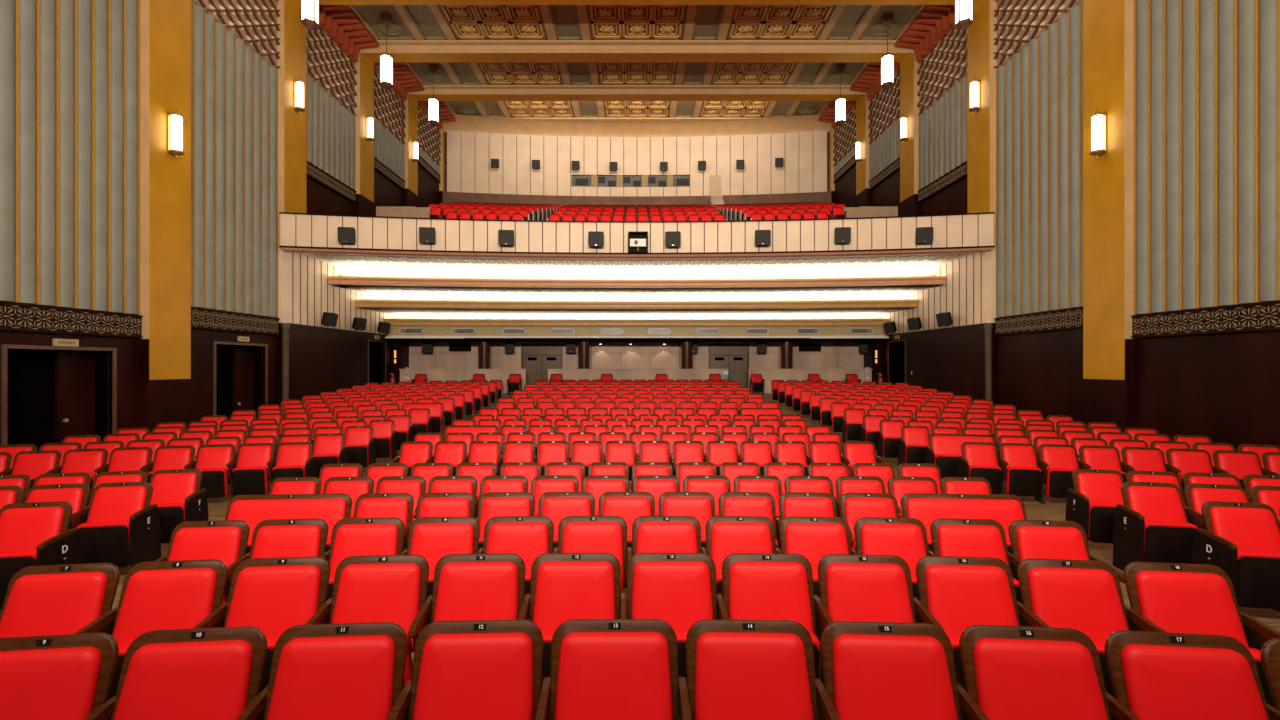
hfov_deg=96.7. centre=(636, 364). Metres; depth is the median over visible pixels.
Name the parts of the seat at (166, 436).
backrest frame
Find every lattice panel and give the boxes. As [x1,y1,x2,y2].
[0,301,142,337]
[191,307,279,334]
[307,161,356,202]
[374,157,404,190]
[418,154,440,182]
[833,154,855,182]
[869,157,899,190]
[917,161,966,202]
[994,307,1082,334]
[1131,301,1279,337]
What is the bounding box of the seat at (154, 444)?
[126,439,164,461]
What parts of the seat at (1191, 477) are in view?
backrest frame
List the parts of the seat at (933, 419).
backrest frame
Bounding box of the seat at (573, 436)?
[568,432,596,454]
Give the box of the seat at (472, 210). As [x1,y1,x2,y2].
[468,208,479,217]
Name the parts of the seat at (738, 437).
backrest frame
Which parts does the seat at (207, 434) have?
backrest frame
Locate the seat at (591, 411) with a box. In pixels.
[588,408,607,418]
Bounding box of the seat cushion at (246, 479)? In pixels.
[232,466,267,493]
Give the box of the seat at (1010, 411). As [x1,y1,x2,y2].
[991,409,1015,414]
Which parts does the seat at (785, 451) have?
backrest frame, armrest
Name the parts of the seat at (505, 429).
backrest frame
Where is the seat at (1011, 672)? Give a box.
[959,625,1139,719]
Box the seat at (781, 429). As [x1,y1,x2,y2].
[777,425,802,440]
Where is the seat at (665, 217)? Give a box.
[663,215,675,220]
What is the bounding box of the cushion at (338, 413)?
[337,412,356,416]
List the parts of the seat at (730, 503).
armrest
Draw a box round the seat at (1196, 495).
[1184,483,1279,524]
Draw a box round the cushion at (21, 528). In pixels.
[0,507,63,551]
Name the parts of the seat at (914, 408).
backrest frame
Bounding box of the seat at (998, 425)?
[994,423,1025,435]
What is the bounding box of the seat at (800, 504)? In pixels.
[779,492,852,537]
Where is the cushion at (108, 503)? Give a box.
[87,486,146,522]
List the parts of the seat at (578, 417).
backrest frame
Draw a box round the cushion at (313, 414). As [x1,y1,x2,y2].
[312,413,332,417]
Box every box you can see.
[405,367,409,379]
[865,367,869,379]
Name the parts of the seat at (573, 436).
backrest frame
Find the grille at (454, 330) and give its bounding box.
[453,329,473,332]
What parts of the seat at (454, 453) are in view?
backrest frame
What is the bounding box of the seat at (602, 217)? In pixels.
[600,215,611,220]
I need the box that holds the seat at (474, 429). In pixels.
[443,425,498,440]
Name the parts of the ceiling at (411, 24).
recessed panel, recessed panel, recessed panel, recessed panel, recessed panel, recessed panel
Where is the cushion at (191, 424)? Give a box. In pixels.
[190,423,214,425]
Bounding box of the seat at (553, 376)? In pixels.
[549,374,562,381]
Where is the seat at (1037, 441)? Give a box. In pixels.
[1033,436,1079,483]
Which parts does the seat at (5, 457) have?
armrest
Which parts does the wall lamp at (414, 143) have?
plate, lamp shade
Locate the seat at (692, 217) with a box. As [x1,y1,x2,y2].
[688,214,700,220]
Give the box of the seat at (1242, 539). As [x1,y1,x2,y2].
[1191,501,1279,612]
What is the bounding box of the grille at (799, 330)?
[798,329,818,332]
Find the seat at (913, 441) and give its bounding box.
[898,426,929,464]
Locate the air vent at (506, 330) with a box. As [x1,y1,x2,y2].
[502,328,524,333]
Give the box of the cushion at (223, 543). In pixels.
[168,526,241,566]
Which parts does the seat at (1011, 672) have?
number plate, armrest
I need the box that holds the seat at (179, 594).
[107,559,227,700]
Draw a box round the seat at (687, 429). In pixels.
[666,425,691,440]
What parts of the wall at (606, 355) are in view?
plaster panel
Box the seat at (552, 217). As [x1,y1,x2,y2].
[547,214,560,220]
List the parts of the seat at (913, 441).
panel, backrest frame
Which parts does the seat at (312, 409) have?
backrest frame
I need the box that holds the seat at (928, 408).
[919,406,940,419]
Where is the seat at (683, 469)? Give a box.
[675,462,716,491]
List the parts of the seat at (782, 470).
backrest frame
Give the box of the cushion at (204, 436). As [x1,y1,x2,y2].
[181,433,209,444]
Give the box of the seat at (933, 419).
[914,416,938,426]
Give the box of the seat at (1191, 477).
[1183,472,1252,502]
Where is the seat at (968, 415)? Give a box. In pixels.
[965,412,989,421]
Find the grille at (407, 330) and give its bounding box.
[400,329,421,332]
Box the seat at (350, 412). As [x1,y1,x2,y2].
[336,410,358,416]
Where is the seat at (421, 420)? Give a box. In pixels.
[408,408,431,440]
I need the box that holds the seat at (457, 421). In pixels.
[452,419,475,424]
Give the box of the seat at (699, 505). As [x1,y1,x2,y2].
[659,492,714,548]
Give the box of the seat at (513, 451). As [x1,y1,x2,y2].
[502,441,536,463]
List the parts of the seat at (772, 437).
backrest frame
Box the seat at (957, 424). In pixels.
[935,421,961,433]
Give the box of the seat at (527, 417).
[520,414,541,429]
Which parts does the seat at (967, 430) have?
backrest frame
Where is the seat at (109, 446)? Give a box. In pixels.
[84,441,123,463]
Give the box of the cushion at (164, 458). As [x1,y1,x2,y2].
[153,448,190,470]
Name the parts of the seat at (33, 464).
backrest frame, armrest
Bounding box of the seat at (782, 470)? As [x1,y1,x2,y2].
[763,462,804,493]
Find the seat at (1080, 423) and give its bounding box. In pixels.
[1056,421,1085,427]
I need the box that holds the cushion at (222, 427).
[221,426,246,430]
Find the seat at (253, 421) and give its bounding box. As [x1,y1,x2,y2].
[249,419,277,431]
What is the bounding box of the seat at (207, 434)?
[179,430,212,444]
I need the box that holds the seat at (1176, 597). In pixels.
[1123,562,1279,706]
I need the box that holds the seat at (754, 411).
[740,408,781,423]
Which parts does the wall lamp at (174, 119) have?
plate, lamp shade, brass rod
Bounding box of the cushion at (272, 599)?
[225,565,320,636]
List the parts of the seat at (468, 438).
backrest frame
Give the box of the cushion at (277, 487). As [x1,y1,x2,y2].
[271,481,315,494]
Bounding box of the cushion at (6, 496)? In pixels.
[0,490,15,508]
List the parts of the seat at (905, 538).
backrest frame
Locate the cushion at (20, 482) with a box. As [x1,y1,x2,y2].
[0,478,24,489]
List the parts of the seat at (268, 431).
backrest frame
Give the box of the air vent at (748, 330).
[746,328,767,333]
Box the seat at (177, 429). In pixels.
[152,426,183,437]
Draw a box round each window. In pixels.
[570,175,593,186]
[594,175,619,187]
[620,175,644,186]
[645,175,669,187]
[670,175,689,187]
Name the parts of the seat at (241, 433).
backrest frame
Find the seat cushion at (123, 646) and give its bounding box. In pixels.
[118,642,131,655]
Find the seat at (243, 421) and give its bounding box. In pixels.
[219,419,247,427]
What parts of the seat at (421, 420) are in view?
backrest frame, panel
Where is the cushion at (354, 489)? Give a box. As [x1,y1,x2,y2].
[325,481,368,512]
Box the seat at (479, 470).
[455,462,497,497]
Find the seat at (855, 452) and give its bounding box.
[842,441,885,475]
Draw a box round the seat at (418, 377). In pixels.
[411,374,427,383]
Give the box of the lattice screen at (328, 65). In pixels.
[307,25,356,115]
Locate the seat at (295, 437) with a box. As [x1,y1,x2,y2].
[278,434,311,444]
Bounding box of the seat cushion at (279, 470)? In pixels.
[272,465,304,476]
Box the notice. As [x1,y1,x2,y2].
[723,370,727,379]
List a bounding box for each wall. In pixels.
[0,0,439,444]
[278,247,391,405]
[376,206,430,217]
[392,341,881,383]
[399,369,872,392]
[443,131,830,216]
[834,0,1279,450]
[843,206,897,217]
[882,247,995,405]
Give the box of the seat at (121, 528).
[76,482,160,567]
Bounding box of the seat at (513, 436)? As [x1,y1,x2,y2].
[507,432,536,454]
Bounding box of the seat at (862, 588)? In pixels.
[818,554,946,634]
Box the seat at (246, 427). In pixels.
[219,424,249,435]
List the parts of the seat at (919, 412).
backrest frame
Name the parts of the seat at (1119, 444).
backrest frame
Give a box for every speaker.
[321,312,337,326]
[337,227,355,242]
[352,317,366,329]
[377,321,390,333]
[419,227,435,242]
[422,342,432,352]
[491,159,498,167]
[498,230,513,244]
[505,342,513,352]
[532,160,539,168]
[566,342,575,352]
[572,161,579,169]
[588,231,603,246]
[609,162,616,170]
[660,162,667,170]
[665,231,680,246]
[693,342,697,352]
[698,161,705,169]
[736,160,743,168]
[755,230,770,244]
[757,342,766,352]
[775,158,782,166]
[834,227,850,242]
[859,342,867,352]
[883,321,896,333]
[907,317,921,329]
[915,227,933,242]
[936,312,952,326]
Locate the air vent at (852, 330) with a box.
[850,328,872,333]
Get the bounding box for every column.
[281,323,289,399]
[478,341,489,368]
[578,341,589,368]
[681,341,692,368]
[781,341,792,368]
[984,323,992,399]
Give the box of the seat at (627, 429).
[611,425,636,440]
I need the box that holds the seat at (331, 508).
[225,493,351,553]
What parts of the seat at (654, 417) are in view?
backrest frame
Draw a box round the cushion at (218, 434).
[216,432,243,443]
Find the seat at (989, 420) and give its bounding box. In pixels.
[968,418,994,433]
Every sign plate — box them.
[53,339,78,346]
[237,336,248,341]
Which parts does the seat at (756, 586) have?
number plate, backrest frame, armrest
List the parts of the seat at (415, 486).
backrest frame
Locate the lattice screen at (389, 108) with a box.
[374,68,405,144]
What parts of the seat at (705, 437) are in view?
backrest frame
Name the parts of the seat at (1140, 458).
backrest frame, armrest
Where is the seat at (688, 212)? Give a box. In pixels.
[685,210,696,218]
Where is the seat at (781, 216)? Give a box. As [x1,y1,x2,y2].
[776,213,790,219]
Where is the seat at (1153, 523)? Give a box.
[1113,482,1205,570]
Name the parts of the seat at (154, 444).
backrest frame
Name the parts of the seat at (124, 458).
armrest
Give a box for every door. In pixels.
[1,344,116,450]
[213,341,267,419]
[368,339,385,384]
[521,344,561,383]
[709,344,748,386]
[888,339,905,384]
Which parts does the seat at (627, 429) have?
backrest frame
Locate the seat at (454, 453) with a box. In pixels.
[433,441,468,475]
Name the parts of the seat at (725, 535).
backrest frame, armrest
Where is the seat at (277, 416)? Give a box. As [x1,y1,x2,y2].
[257,413,282,423]
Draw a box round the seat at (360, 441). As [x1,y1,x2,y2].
[344,426,375,466]
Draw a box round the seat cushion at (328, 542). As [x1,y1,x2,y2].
[247,538,330,545]
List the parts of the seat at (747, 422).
backrest frame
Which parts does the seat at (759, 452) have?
backrest frame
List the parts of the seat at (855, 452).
backrest frame, armrest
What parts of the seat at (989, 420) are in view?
backrest frame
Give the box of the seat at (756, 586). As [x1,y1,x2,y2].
[722,553,833,686]
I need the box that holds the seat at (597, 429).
[583,425,608,440]
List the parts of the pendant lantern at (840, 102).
lamp shade, bronze frame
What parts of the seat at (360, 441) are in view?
backrest frame, panel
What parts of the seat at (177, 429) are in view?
backrest frame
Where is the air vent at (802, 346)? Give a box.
[799,343,820,350]
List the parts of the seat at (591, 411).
backrest frame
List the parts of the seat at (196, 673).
number plate, armrest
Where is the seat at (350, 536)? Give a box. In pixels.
[326,517,406,600]
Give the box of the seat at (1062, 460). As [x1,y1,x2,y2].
[1038,444,1090,497]
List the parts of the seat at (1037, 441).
backrest frame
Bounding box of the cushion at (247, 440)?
[245,438,273,443]
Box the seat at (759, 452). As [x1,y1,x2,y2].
[740,441,778,475]
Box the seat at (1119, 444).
[1109,439,1147,461]
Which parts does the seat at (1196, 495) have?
backrest frame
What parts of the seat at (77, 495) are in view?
backrest frame, armrest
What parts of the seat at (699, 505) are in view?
backrest frame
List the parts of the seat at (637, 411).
backrest frame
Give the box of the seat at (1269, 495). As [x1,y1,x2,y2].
[1250,485,1279,520]
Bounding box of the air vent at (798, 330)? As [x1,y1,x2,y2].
[796,328,818,333]
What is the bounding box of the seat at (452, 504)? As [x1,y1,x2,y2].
[416,492,476,519]
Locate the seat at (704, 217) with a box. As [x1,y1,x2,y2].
[701,214,713,220]
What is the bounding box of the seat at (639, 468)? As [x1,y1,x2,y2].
[632,462,672,491]
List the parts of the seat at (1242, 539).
panel, armrest, backrest frame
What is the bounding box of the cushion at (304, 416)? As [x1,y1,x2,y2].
[286,414,306,421]
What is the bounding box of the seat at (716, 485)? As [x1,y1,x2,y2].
[683,475,730,515]
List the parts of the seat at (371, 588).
backrest frame, number plate, armrest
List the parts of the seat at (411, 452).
armrest, backrest frame, armrest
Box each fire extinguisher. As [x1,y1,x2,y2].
[389,373,394,381]
[877,373,882,383]
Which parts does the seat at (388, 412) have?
backrest frame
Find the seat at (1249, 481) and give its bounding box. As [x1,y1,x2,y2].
[1243,474,1279,497]
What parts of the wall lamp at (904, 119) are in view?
lamp shade, plate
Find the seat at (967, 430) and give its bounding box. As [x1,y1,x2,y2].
[962,427,998,448]
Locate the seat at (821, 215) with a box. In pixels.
[816,212,830,218]
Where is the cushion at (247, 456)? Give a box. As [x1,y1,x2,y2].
[236,446,271,474]
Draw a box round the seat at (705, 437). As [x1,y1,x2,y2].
[690,432,717,455]
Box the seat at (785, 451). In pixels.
[774,441,814,475]
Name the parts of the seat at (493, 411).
backrest frame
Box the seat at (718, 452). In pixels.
[706,441,743,474]
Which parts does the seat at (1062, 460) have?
backrest frame, armrest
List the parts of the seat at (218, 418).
backrest frame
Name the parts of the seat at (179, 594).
backrest frame, number plate, armrest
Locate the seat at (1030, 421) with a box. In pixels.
[1026,419,1054,427]
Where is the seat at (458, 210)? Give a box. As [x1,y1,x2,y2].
[456,208,466,217]
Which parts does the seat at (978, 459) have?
panel, armrest, backrest frame, armrest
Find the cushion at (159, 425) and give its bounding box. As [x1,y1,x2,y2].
[158,424,183,427]
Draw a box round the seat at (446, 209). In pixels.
[442,207,454,217]
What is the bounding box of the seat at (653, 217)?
[650,215,662,220]
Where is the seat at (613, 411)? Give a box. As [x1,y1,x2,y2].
[610,408,629,418]
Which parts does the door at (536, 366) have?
frame, transom panel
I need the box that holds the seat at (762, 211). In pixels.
[757,209,767,219]
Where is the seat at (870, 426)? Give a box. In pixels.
[861,415,886,449]
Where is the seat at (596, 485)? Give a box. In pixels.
[582,475,628,515]
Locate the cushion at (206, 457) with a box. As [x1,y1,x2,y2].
[195,447,231,475]
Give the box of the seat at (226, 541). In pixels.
[156,520,249,604]
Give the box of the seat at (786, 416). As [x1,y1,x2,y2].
[780,414,802,424]
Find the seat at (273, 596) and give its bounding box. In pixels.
[223,556,331,692]
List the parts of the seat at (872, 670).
number plate, armrest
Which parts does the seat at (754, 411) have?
backrest frame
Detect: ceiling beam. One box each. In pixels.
[319,0,954,4]
[359,45,914,61]
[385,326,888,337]
[408,89,865,100]
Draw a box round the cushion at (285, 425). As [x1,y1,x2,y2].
[284,424,307,428]
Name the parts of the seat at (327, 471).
backrest frame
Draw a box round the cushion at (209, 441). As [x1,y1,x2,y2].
[207,439,237,451]
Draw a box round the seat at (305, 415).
[284,412,308,421]
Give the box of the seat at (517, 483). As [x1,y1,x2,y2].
[479,475,527,497]
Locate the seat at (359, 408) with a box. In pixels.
[356,405,376,417]
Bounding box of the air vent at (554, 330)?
[552,328,573,333]
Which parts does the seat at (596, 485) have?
backrest frame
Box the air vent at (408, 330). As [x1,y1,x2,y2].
[399,328,422,333]
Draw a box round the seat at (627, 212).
[626,211,636,214]
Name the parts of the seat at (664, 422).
backrest frame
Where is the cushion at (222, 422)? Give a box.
[221,421,245,425]
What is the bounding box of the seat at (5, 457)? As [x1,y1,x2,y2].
[0,452,11,474]
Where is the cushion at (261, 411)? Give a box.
[260,410,279,413]
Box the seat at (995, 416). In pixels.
[991,413,1016,423]
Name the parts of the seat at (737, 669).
number plate, armrest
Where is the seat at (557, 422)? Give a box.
[554,419,577,431]
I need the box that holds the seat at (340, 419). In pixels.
[335,416,359,426]
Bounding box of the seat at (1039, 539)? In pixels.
[1008,520,1124,582]
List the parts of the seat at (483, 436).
backrest frame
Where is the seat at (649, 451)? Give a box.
[639,441,673,466]
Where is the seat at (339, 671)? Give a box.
[263,622,411,719]
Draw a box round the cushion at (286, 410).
[285,409,304,413]
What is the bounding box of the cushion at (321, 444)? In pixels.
[313,436,342,454]
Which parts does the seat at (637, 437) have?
backrest frame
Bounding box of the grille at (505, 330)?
[503,329,523,332]
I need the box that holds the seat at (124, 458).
[107,447,152,481]
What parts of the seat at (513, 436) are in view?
backrest frame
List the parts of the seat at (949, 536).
backrest frame, armrest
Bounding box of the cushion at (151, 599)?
[112,568,216,642]
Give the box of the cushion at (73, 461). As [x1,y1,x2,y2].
[61,451,103,474]
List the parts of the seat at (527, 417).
backrest frame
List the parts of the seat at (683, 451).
backrest frame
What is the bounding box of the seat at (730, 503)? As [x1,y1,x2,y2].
[718,492,780,549]
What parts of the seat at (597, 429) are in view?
backrest frame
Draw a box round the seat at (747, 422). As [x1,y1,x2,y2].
[732,419,755,435]
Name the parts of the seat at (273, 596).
backrest frame, number plate, armrest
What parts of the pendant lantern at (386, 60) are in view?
rod, lamp shade, bronze frame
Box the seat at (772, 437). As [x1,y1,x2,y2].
[751,432,779,455]
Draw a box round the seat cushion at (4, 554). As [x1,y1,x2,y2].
[0,550,36,559]
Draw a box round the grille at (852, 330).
[851,329,872,332]
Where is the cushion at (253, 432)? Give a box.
[250,430,276,436]
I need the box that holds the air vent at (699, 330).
[697,328,718,333]
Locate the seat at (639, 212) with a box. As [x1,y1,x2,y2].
[637,211,649,215]
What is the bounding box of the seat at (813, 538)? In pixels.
[779,516,858,597]
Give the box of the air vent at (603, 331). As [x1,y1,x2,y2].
[601,329,622,333]
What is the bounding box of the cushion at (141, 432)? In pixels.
[118,430,146,439]
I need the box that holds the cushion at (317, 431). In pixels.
[315,429,340,434]
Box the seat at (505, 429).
[500,425,525,441]
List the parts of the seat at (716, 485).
backrest frame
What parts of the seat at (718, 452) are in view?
backrest frame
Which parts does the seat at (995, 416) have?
backrest frame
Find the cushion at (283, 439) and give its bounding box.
[281,437,308,442]
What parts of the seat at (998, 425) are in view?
backrest frame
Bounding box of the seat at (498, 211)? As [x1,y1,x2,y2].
[493,209,504,218]
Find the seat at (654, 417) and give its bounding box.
[638,414,659,424]
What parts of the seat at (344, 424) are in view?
backrest frame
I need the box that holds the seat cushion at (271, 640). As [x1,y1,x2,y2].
[266,636,279,648]
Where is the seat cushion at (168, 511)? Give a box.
[150,502,184,521]
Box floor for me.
[0,393,1279,719]
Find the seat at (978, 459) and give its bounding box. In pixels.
[957,442,1008,494]
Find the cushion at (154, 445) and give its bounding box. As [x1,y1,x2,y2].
[128,442,160,460]
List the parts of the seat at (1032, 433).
backrest frame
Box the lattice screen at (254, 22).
[193,0,279,68]
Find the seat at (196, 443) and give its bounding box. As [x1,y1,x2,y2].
[167,438,203,459]
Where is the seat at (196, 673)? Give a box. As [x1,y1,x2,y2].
[111,626,267,719]
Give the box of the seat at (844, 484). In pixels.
[836,476,900,513]
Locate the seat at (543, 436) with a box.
[537,432,565,444]
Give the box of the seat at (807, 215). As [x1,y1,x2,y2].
[803,212,817,218]
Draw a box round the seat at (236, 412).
[231,410,256,415]
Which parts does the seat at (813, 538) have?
backrest frame, armrest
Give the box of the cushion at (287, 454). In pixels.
[276,444,309,465]
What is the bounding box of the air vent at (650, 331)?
[648,329,670,333]
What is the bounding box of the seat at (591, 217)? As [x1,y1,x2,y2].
[587,214,598,220]
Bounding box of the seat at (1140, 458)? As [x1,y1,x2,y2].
[1121,447,1180,474]
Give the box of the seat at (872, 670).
[821,621,988,719]
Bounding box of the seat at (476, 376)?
[471,374,485,381]
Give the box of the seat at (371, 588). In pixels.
[329,555,431,687]
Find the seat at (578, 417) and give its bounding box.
[567,414,589,424]
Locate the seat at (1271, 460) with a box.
[1262,452,1279,474]
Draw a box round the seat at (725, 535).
[705,516,782,596]
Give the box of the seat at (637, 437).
[629,432,656,461]
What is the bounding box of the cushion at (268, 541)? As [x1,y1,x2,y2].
[251,525,320,557]
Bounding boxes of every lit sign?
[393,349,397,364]
[874,349,877,364]
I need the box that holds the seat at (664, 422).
[656,419,678,431]
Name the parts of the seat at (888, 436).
panel, backrest frame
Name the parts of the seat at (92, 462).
backrest frame, armrest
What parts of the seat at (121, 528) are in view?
backrest frame, armrest, panel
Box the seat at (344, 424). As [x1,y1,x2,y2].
[341,420,366,433]
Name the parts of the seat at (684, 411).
backrest frame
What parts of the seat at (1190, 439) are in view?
backrest frame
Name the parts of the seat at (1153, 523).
panel, armrest, backrest frame, armrest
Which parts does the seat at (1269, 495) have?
backrest frame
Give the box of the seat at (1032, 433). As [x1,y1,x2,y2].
[1027,429,1059,444]
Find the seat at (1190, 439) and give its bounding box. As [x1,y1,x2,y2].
[1173,435,1211,448]
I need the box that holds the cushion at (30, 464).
[12,453,56,476]
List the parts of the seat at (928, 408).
backrest frame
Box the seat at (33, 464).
[11,450,61,487]
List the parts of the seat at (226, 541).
armrest, backrest frame, armrest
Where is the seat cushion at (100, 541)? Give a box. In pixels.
[76,521,129,564]
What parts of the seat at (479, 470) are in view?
backrest frame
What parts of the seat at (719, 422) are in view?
backrest frame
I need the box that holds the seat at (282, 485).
[269,477,321,494]
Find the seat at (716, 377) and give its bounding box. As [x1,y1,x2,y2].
[708,374,721,380]
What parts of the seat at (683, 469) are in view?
backrest frame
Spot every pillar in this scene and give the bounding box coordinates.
[139,0,190,379]
[277,0,306,246]
[354,50,373,215]
[404,95,417,206]
[439,126,444,202]
[829,126,834,202]
[856,95,869,206]
[900,49,919,215]
[967,0,996,246]
[1083,0,1134,379]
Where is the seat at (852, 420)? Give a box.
[842,408,865,442]
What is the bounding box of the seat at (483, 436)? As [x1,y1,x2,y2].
[476,432,504,475]
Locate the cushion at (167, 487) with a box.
[150,473,196,503]
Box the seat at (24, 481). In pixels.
[0,474,30,502]
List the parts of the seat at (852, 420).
panel, backrest frame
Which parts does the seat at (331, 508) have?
backrest frame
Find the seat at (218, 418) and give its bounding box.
[200,415,227,430]
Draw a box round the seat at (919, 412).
[915,410,939,420]
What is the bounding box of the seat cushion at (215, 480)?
[198,468,227,495]
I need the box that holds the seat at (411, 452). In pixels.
[390,441,433,475]
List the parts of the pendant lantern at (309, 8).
lamp shade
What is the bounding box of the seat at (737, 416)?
[733,414,756,424]
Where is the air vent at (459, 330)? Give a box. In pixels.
[452,328,474,333]
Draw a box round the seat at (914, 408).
[896,405,917,417]
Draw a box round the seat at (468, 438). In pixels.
[445,433,473,455]
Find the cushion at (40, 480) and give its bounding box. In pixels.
[35,476,84,485]
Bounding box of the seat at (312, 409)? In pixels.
[308,407,330,417]
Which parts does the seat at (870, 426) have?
panel, backrest frame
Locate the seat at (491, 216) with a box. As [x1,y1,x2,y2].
[485,213,498,219]
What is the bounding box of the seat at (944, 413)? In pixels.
[939,411,963,420]
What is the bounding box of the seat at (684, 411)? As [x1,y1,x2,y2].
[674,408,694,418]
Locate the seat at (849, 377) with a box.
[845,374,861,382]
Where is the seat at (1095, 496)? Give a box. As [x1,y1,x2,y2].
[1065,469,1123,543]
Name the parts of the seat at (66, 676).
number plate, armrest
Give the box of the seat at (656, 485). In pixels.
[633,475,679,515]
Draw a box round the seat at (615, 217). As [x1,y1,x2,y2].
[612,215,624,220]
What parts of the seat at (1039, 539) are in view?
backrest frame, armrest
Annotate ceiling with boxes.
[296,252,977,325]
[349,5,924,44]
[388,338,885,341]
[405,62,868,88]
[443,101,830,138]
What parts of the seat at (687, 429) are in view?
backrest frame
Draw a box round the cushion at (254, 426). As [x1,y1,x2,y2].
[253,425,277,428]
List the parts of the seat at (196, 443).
backrest frame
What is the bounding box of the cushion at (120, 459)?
[108,449,148,471]
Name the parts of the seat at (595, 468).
backrest frame, armrest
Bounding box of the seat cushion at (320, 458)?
[312,454,339,463]
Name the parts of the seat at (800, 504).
backrest frame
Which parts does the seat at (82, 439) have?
backrest frame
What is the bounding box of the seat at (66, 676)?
[0,633,118,719]
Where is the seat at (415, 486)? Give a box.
[376,476,425,519]
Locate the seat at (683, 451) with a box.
[672,441,708,475]
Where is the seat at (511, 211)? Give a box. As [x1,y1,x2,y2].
[506,209,516,219]
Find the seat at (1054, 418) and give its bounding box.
[1046,415,1073,430]
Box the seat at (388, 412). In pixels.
[385,409,408,440]
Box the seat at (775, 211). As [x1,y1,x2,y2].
[769,209,782,218]
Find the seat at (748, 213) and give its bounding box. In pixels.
[743,209,755,219]
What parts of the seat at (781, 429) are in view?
backrest frame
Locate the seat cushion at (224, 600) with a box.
[221,586,226,604]
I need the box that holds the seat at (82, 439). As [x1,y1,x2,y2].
[62,435,100,448]
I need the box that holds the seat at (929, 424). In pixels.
[907,420,932,433]
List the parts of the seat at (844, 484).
backrest frame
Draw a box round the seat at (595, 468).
[588,462,631,491]
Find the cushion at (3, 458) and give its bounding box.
[0,455,6,471]
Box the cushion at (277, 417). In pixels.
[259,415,280,423]
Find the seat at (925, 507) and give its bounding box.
[901,493,1026,553]
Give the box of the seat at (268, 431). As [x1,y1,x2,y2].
[249,428,279,448]
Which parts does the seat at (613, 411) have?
backrest frame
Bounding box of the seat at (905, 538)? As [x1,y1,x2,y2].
[854,517,936,600]
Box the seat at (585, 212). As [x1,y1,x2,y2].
[577,210,588,218]
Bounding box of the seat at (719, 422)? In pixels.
[706,419,729,434]
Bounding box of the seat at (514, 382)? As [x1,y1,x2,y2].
[507,374,521,394]
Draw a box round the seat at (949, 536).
[930,518,1022,603]
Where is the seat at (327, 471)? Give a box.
[319,463,362,493]
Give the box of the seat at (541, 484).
[531,475,578,515]
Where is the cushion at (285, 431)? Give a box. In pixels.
[283,429,308,434]
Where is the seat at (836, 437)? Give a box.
[812,433,843,455]
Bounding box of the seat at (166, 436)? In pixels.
[142,432,176,445]
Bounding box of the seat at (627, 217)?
[625,215,636,220]
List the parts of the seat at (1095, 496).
panel, armrest, backrest frame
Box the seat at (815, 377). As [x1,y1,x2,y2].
[807,374,822,381]
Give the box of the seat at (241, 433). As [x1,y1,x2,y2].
[214,429,246,443]
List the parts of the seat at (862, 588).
backrest frame, armrest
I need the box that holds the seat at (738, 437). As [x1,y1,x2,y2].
[720,432,748,455]
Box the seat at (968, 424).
[964,422,993,436]
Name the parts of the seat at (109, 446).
backrest frame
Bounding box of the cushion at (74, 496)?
[27,488,82,513]
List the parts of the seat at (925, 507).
backrest frame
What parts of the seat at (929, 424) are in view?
backrest frame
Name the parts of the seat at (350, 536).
backrest frame, armrest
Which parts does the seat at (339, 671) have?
number plate, armrest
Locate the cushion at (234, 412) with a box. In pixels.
[233,411,253,414]
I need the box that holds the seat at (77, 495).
[24,483,89,529]
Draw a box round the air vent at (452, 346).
[449,343,470,350]
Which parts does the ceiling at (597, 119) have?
recessed panel, recessed panel, recessed panel, recessed panel, recessed panel, recessed panel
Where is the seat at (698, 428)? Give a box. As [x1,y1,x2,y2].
[693,425,719,440]
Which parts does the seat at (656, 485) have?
backrest frame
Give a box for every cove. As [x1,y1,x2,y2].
[319,5,379,62]
[374,62,424,101]
[418,101,455,129]
[818,101,855,129]
[849,62,899,101]
[894,5,954,62]
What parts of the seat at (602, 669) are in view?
number plate, armrest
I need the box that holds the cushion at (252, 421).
[251,420,274,426]
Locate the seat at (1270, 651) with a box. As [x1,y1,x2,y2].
[1260,638,1279,709]
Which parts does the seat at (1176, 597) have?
number plate, backrest frame, armrest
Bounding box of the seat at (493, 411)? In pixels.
[479,408,498,418]
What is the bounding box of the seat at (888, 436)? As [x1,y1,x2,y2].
[877,420,904,457]
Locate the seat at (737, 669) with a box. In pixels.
[686,619,839,719]
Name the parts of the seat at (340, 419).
backrest frame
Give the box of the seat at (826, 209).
[819,207,833,217]
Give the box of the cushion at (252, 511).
[227,498,345,539]
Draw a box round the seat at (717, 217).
[713,214,726,220]
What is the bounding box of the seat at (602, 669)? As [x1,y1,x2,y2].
[549,619,691,719]
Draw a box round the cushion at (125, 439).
[105,436,136,446]
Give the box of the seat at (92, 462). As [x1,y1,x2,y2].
[60,448,107,492]
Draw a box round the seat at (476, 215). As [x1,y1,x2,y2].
[472,212,484,218]
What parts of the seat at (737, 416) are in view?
backrest frame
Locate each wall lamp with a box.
[167,108,184,159]
[294,77,304,114]
[366,114,374,142]
[412,140,418,161]
[855,140,861,161]
[899,114,907,142]
[969,77,979,114]
[1089,108,1106,159]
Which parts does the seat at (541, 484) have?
backrest frame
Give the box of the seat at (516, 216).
[512,213,523,219]
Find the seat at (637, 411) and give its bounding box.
[631,408,650,418]
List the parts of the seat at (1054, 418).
backrest frame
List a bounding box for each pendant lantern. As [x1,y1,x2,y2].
[301,0,318,29]
[380,13,392,88]
[428,64,438,125]
[835,64,845,125]
[881,13,893,88]
[955,0,972,29]
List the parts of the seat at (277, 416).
backrest frame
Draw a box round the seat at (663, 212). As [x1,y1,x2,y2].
[661,211,673,218]

